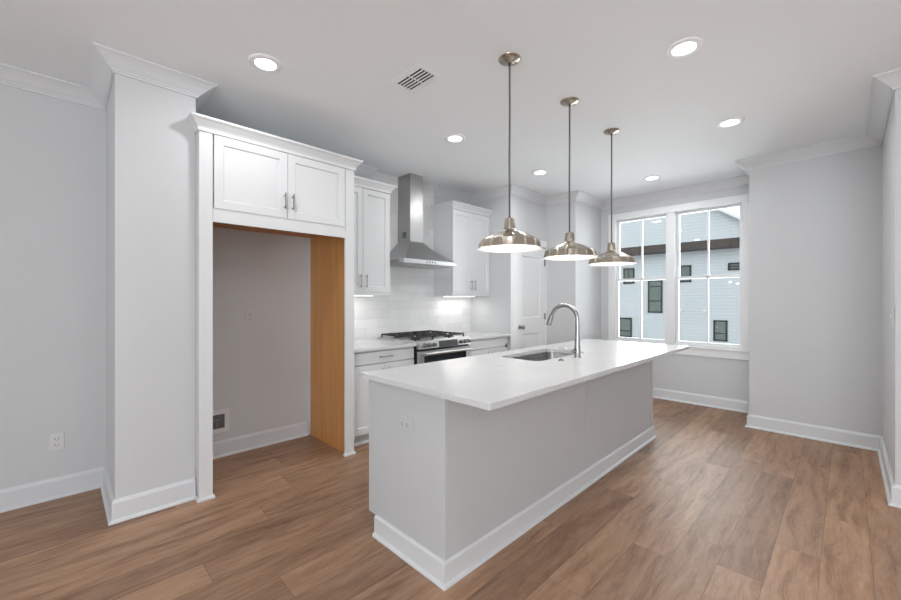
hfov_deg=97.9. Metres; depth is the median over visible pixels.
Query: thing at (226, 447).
baseboard
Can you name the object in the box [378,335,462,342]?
cooktop
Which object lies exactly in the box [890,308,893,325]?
light switch
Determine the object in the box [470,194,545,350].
wall
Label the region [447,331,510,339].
countertop
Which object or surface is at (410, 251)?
range hood
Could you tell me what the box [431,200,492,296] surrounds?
upper cabinet
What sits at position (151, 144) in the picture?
wall column
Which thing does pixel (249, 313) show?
wall outlet
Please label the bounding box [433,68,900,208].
trim
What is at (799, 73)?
ceiling
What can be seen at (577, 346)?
faucet
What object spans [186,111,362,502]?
tall cabinet
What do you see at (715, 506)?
floor
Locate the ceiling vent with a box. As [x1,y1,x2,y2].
[391,64,439,92]
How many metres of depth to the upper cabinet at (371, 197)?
3.92 m
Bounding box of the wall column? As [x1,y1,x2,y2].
[106,73,195,498]
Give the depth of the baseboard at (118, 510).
2.50 m
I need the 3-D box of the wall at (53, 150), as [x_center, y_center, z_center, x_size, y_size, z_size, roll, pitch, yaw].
[-2.390,-0.061,2.933,9.035,2.743,0.169,0,0,-45]
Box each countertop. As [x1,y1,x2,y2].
[354,339,416,352]
[361,339,688,409]
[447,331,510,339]
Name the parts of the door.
panel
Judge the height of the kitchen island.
0.864 m
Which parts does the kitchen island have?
panel, panel, panel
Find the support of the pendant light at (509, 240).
hanging from the ceiling
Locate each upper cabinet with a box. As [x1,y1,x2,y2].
[354,175,396,295]
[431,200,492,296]
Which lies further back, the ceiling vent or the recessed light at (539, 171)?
the recessed light at (539, 171)
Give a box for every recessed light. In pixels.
[248,53,282,72]
[444,133,465,142]
[531,169,548,174]
[643,175,660,179]
[665,36,703,57]
[716,117,744,127]
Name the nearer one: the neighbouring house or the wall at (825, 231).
the wall at (825, 231)
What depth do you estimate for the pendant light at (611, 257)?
3.29 m
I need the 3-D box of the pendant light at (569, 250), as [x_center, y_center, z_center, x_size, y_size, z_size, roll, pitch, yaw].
[0.859,-0.868,2.830,0.381,1.130,0.381,0,0,32]
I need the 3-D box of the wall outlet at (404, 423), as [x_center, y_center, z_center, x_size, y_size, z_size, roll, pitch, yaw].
[-0.230,0.634,2.001,0.009,0.072,0.117,0,0,-45]
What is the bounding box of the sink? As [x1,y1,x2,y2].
[513,352,573,360]
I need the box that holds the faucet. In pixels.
[546,303,580,357]
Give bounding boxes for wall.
[0,84,470,489]
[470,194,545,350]
[546,200,600,344]
[749,89,900,485]
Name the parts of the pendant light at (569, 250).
cord, lamp shade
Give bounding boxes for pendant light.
[477,52,541,252]
[542,97,597,260]
[588,128,635,265]
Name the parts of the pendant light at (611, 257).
cord, lamp shade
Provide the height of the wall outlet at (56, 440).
0.117 m
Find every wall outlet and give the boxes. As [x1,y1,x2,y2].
[49,432,63,451]
[246,310,253,322]
[398,415,412,433]
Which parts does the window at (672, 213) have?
sash, sash, sash, sash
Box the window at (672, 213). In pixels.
[608,194,748,359]
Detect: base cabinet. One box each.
[354,347,413,446]
[468,336,507,355]
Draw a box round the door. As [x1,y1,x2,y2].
[511,240,546,349]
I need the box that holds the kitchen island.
[369,360,656,590]
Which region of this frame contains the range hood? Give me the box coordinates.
[390,173,455,268]
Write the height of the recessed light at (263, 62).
0.010 m
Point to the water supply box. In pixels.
(220, 417)
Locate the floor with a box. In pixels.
[0,398,900,599]
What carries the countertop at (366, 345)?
on the base cabinet at (367, 361)
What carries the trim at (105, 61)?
attached to the wall at (53, 150)
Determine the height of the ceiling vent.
0.010 m
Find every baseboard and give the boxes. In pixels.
[0,466,195,525]
[213,421,307,458]
[653,387,900,507]
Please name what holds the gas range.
on the floor
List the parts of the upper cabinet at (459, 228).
door, crown moulding, door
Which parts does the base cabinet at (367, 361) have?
door, drawer, door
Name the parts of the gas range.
oven door, control panel, oven handle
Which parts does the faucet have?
spout, lever handle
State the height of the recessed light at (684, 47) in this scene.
0.010 m
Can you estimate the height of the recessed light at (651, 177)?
0.010 m
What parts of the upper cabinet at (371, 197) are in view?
door, crown moulding, door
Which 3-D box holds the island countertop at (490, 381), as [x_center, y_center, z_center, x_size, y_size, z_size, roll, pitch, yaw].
[0.825,0.430,2.906,2.826,0.026,0.954,0,0,-45]
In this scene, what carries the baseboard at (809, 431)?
attached to the wall at (825, 231)
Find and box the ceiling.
[0,0,900,199]
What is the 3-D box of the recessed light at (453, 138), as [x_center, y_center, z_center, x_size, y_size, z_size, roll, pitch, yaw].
[0.040,-1.428,3.470,0.190,0.010,0.190,0,0,-45]
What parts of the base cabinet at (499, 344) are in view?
door, drawer, door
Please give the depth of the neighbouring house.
21.12 m
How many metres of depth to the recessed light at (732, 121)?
3.15 m
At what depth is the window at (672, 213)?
5.10 m
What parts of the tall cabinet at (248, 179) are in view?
panel, shoe moulding, door, crown moulding, rail, handle, handle, door, panel, panel, shoe moulding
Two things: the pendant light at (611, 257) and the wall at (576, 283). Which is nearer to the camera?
the pendant light at (611, 257)
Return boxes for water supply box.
[213,408,228,433]
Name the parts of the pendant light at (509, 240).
lamp shade, cord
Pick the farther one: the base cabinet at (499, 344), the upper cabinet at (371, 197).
the base cabinet at (499, 344)
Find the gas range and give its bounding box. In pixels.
[378,330,471,364]
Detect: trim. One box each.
[0,42,376,177]
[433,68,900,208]
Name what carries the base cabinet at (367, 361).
on the floor
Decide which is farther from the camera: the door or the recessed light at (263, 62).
the door
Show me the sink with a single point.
(542, 356)
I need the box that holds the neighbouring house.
[619,209,739,344]
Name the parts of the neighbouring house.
pane, pane, pane, pane, pane, pane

